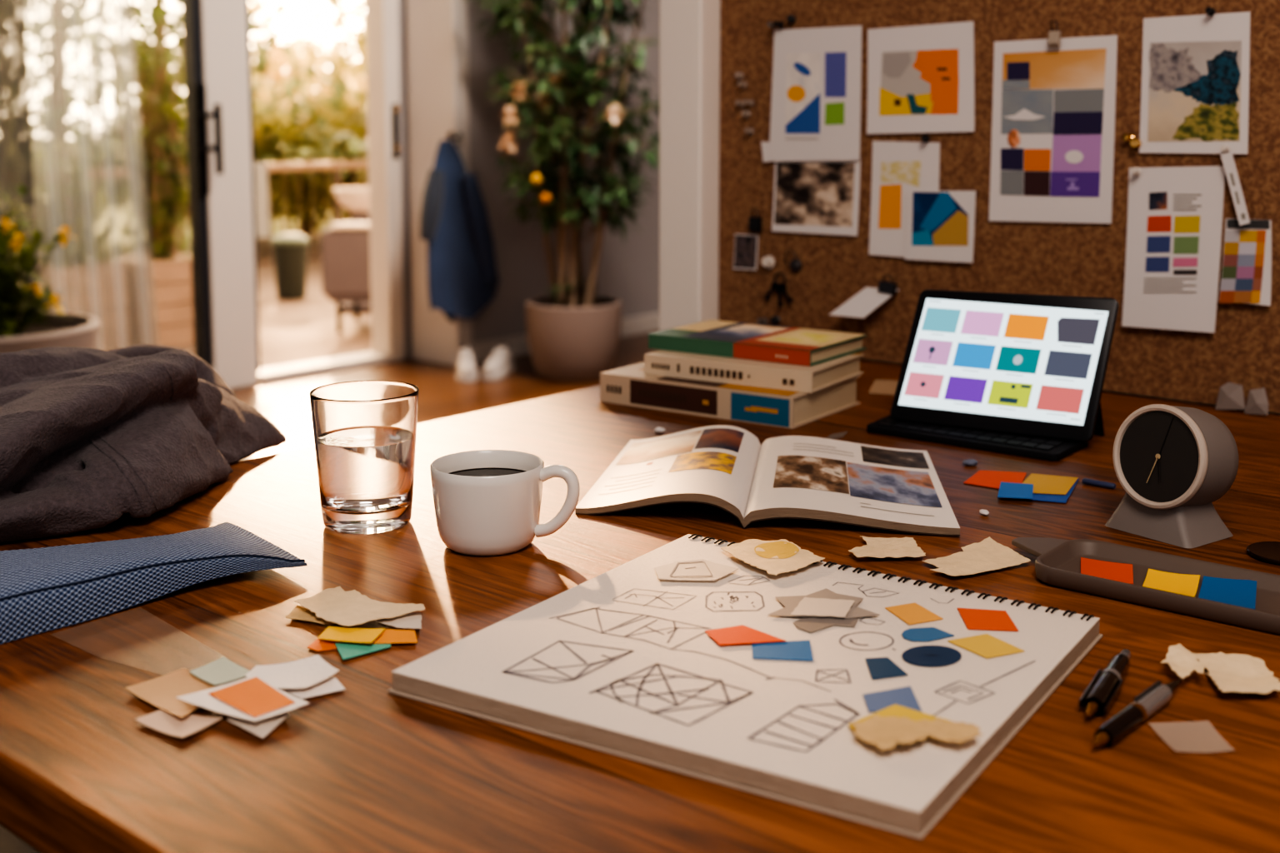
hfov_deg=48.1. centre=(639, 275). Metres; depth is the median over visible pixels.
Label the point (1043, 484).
swatch
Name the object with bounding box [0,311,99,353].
pot
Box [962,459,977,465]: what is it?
crumb
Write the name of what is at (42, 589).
fabric
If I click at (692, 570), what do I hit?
scrap
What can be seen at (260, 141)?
tree
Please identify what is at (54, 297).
flower
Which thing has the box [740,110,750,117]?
pushpin
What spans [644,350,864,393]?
book
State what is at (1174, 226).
sheet
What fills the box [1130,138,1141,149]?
pushpin
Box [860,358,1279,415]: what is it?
wall
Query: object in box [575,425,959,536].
magazine
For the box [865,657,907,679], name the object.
cutout
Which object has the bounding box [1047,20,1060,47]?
binder clip
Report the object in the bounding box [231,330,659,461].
floor
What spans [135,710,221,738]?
card
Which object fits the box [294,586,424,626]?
paper
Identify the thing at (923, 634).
cutout
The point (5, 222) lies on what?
flower
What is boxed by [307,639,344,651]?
swatch
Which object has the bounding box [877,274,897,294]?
binder clip
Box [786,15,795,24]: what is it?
pushpin
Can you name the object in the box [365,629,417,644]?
swatch
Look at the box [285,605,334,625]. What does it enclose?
paper
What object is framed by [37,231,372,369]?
floor
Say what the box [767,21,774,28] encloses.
pushpin
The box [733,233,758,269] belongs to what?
photo card
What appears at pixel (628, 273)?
wall
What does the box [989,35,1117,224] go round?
art print
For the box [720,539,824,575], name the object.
paper
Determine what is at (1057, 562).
desk tray
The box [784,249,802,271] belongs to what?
clip
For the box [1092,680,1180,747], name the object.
pen
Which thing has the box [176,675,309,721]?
card
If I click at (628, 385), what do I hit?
book
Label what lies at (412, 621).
paper
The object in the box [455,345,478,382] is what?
sneaker
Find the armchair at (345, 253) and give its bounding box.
[320,220,371,332]
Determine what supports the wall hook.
attached to the wall at (628, 273)
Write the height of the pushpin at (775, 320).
0.014 m
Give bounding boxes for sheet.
[1121,165,1224,333]
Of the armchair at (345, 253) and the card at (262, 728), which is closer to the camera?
the card at (262, 728)
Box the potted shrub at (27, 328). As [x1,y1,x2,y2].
[0,184,99,353]
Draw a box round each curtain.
[34,0,150,349]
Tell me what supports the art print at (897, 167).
attached to the cork board
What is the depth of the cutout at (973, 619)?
0.93 m
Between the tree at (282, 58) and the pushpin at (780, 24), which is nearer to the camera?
the pushpin at (780, 24)
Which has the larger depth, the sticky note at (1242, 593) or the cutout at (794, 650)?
the sticky note at (1242, 593)
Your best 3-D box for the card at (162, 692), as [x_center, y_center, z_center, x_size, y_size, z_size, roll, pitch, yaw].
[-0.265,0.243,0.836,0.066,0.003,0.044,6,9,41]
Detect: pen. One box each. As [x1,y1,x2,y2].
[1079,649,1131,717]
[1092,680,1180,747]
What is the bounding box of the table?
[0,360,1279,852]
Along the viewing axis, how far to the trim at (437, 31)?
6.18 m
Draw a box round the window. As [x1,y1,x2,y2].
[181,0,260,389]
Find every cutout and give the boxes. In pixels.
[705,625,785,645]
[751,640,813,661]
[848,704,951,739]
[862,685,922,712]
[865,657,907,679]
[885,602,943,624]
[901,627,954,641]
[901,645,961,666]
[947,634,1024,659]
[957,608,1019,631]
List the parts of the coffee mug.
handle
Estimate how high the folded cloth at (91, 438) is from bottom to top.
0.188 m
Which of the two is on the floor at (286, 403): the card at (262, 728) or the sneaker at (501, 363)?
the sneaker at (501, 363)
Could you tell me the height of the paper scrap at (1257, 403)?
0.030 m
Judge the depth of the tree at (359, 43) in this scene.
13.64 m
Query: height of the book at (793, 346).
0.018 m
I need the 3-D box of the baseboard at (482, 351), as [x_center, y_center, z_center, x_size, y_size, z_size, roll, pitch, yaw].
[0.378,0.194,7.527,0.015,0.090,3.427,6,9,41]
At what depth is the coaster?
1.11 m
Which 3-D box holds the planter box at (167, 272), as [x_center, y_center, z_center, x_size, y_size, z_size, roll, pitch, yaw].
[-2.304,-0.493,6.878,0.604,1.638,0.574,6,9,41]
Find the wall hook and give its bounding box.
[447,131,461,139]
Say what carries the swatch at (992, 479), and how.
on the table
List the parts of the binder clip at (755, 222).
wire lever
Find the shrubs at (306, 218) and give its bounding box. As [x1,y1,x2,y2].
[127,97,369,240]
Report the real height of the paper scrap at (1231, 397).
0.031 m
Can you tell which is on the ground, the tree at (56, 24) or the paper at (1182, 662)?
the tree at (56, 24)
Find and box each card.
[125,668,224,718]
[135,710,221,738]
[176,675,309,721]
[189,657,249,685]
[226,712,289,739]
[245,655,339,689]
[280,677,344,699]
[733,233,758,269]
[829,287,899,318]
[868,380,898,395]
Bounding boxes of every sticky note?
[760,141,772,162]
[1080,557,1133,584]
[1142,568,1199,597]
[1197,575,1256,609]
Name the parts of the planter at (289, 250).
lid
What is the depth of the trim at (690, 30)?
2.10 m
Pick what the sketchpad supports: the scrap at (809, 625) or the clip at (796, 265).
the scrap at (809, 625)
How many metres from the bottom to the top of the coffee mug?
0.068 m
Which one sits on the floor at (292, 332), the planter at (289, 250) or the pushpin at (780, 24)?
the planter at (289, 250)
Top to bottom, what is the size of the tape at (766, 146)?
0.029 m
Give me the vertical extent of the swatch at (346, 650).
0.001 m
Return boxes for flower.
[0,215,15,238]
[8,232,26,252]
[25,283,45,296]
[43,293,63,314]
[55,225,75,247]
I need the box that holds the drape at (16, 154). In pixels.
[0,0,39,311]
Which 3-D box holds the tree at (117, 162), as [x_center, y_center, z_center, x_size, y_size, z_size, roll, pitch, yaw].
[-3.488,-0.910,12.165,3.266,1.369,4.056,-1,7,-5]
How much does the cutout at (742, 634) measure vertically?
0.001 m
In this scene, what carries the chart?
attached to the cork board
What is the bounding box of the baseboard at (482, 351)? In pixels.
[472,312,659,363]
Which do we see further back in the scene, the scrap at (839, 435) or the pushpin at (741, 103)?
the pushpin at (741, 103)
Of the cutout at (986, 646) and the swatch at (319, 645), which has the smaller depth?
the cutout at (986, 646)
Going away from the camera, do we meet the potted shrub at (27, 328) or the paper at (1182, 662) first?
the paper at (1182, 662)
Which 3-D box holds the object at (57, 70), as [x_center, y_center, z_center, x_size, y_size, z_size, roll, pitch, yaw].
[-5.281,-2.182,11.819,3.758,3.968,4.209,6,9,41]
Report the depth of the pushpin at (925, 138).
1.87 m
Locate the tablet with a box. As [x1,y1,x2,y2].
[866,290,1119,461]
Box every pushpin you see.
[735,71,743,79]
[735,100,744,107]
[737,80,747,88]
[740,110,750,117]
[744,99,754,106]
[744,127,754,134]
[757,317,767,324]
[761,255,774,268]
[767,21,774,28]
[770,315,779,325]
[773,20,784,29]
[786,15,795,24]
[920,135,929,142]
[1121,133,1134,142]
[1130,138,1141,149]
[1130,167,1140,175]
[1205,6,1214,15]
[1220,145,1229,152]
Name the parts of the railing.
rail, rail, post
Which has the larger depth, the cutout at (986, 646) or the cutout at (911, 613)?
the cutout at (911, 613)
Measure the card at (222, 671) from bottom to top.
0.002 m
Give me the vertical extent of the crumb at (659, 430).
0.006 m
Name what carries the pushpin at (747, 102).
attached to the cork board
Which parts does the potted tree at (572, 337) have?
stem, stem, stem, planter, stem, stem, stem, stem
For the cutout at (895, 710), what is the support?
on the sketchpad
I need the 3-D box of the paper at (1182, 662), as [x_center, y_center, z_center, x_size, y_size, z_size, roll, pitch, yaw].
[0.328,0.234,0.866,0.023,0.007,0.050,0,6,0]
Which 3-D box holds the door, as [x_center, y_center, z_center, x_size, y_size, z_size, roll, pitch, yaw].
[-1.326,-0.950,5.956,0.150,2.720,0.746,6,9,41]
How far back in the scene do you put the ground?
14.69 m
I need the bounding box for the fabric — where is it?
[0,521,307,644]
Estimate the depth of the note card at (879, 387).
1.77 m
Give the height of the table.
0.750 m
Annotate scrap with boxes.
[655,559,738,580]
[793,617,859,633]
[826,431,848,439]
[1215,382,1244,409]
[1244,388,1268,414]
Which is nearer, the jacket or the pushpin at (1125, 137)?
the pushpin at (1125, 137)
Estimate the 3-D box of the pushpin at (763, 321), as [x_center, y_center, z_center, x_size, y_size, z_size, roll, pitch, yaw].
[0.178,0.066,2.075,0.016,0.012,0.012,-3,7,-27]
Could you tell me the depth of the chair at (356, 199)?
7.97 m
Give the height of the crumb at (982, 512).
0.004 m
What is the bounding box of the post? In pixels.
[254,162,270,238]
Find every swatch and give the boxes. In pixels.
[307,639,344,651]
[317,626,384,643]
[335,642,390,659]
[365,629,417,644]
[963,470,1026,489]
[997,481,1033,499]
[1022,473,1078,494]
[1030,478,1079,503]
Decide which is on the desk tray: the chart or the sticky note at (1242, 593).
the sticky note at (1242, 593)
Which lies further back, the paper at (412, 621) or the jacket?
the jacket
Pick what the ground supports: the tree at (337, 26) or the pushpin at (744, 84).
the tree at (337, 26)
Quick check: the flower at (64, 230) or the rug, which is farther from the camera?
the flower at (64, 230)
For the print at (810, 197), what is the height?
0.106 m
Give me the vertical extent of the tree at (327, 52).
1.998 m
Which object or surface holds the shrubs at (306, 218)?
on the floor at (292, 332)
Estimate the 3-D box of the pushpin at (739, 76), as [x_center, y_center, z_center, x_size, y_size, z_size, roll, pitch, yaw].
[0.143,-0.288,2.066,0.012,0.011,0.016,6,9,41]
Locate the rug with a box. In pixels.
[0,825,39,852]
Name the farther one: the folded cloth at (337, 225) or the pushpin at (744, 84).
the folded cloth at (337, 225)
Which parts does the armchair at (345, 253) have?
leg, armrest, seat, leg, armrest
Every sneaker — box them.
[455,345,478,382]
[481,344,514,380]
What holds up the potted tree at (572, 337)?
on the floor at (286, 403)
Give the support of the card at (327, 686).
on the table
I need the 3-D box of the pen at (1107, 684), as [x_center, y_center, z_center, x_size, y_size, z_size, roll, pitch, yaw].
[0.276,0.240,0.845,0.016,0.012,0.106,4,7,29]
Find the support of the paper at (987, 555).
on the table
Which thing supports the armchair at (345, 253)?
on the floor at (292, 332)
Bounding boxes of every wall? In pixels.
[398,0,659,358]
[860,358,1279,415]
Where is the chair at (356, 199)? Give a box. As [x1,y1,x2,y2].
[332,186,371,313]
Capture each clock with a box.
[1105,404,1239,548]
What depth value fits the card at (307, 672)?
0.86 m
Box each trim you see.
[405,0,472,366]
[659,0,720,331]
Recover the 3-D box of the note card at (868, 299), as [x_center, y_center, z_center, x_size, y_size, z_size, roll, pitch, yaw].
[0.303,0.036,1.943,0.090,0.040,0.036,6,9,41]
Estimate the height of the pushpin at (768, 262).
0.019 m
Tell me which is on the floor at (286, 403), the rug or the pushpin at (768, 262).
the rug
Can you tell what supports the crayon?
on the table
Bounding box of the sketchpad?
[387,534,1103,840]
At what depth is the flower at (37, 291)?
4.01 m
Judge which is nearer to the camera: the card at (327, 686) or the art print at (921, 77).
the card at (327, 686)
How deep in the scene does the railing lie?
9.95 m
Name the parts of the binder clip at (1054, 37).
wire lever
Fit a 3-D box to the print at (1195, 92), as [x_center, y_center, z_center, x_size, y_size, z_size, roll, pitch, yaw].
[0.638,-0.220,1.648,0.127,0.160,0.004,6,9,41]
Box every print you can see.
[769,25,861,161]
[771,159,860,235]
[866,20,974,134]
[868,140,939,257]
[905,190,975,263]
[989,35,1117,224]
[1139,11,1249,154]
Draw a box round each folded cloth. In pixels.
[0,344,286,543]
[330,222,369,229]
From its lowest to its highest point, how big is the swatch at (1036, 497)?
0.001 m
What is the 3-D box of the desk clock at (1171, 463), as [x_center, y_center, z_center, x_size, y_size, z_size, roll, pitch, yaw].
[0.435,0.155,1.164,0.074,0.108,0.088,-5,8,-35]
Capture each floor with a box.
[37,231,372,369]
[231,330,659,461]
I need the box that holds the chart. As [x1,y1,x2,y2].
[1219,218,1271,305]
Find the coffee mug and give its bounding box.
[430,450,579,556]
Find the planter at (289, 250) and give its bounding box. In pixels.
[270,233,309,299]
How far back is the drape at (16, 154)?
4.70 m
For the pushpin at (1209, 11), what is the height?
0.009 m
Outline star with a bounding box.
[767,588,879,619]
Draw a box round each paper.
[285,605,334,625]
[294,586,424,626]
[375,613,421,629]
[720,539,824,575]
[790,597,854,617]
[848,535,925,558]
[850,714,983,750]
[921,536,1030,576]
[1160,643,1209,680]
[1190,651,1279,694]
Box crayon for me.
[1081,478,1115,489]
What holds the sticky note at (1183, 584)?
on the desk tray
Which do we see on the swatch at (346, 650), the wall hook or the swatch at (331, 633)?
the swatch at (331, 633)
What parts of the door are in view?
strike plate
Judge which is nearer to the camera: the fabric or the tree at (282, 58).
the fabric
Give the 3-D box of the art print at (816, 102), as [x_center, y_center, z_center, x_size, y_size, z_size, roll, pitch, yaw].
[0.242,-0.250,1.986,0.152,0.186,0.002,6,9,41]
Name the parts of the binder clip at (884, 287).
wire lever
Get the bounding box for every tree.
[25,0,124,157]
[30,95,368,227]
[81,90,369,234]
[177,34,364,121]
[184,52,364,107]
[249,0,366,123]
[251,0,367,119]
[464,0,659,382]
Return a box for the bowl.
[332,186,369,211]
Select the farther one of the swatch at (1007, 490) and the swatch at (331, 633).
the swatch at (1007, 490)
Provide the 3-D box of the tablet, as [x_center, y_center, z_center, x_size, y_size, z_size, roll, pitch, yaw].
[0.372,0.093,1.509,0.233,0.152,0.150,6,9,41]
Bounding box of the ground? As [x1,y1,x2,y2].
[33,138,348,252]
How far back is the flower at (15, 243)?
4.00 m
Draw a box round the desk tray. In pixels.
[1011,537,1279,635]
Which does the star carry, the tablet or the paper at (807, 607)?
the paper at (807, 607)
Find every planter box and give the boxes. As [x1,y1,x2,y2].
[95,0,194,346]
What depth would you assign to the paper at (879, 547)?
1.11 m
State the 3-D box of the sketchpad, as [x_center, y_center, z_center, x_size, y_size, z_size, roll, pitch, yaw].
[0.081,0.232,0.895,0.330,0.016,0.337,4,8,33]
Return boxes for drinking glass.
[309,380,419,534]
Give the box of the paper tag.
[1220,152,1249,225]
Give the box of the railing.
[33,160,368,264]
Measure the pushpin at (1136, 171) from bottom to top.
0.010 m
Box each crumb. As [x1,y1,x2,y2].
[654,427,665,433]
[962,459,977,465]
[979,509,989,515]
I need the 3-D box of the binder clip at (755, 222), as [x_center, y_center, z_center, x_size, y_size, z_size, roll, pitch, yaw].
[0.166,-0.080,2.067,0.018,0.036,0.009,6,9,41]
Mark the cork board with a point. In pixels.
(1071, 259)
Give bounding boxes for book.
[600,361,860,429]
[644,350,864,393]
[648,320,866,366]
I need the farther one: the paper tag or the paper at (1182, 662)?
the paper tag
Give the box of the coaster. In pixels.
[1246,541,1279,564]
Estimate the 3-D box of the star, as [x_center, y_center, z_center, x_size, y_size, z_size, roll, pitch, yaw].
[0.122,0.218,0.956,0.073,0.001,0.057,1,7,5]
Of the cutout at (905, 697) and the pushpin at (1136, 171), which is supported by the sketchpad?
the cutout at (905, 697)
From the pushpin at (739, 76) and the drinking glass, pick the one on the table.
the drinking glass
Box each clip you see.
[748,207,762,232]
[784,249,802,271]
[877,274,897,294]
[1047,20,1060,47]
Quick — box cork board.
[718,0,1279,413]
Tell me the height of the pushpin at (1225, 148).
0.009 m
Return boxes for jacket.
[420,134,499,322]
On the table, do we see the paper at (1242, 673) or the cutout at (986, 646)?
the paper at (1242, 673)
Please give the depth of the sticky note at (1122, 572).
1.05 m
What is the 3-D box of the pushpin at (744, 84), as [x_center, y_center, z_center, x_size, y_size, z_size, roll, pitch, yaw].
[0.148,-0.275,2.062,0.012,0.011,0.016,6,9,41]
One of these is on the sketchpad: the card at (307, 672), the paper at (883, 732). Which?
the paper at (883, 732)
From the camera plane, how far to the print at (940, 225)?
1.87 m
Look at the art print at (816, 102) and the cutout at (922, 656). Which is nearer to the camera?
the cutout at (922, 656)
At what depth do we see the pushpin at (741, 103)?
2.07 m
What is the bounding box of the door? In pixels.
[258,0,404,383]

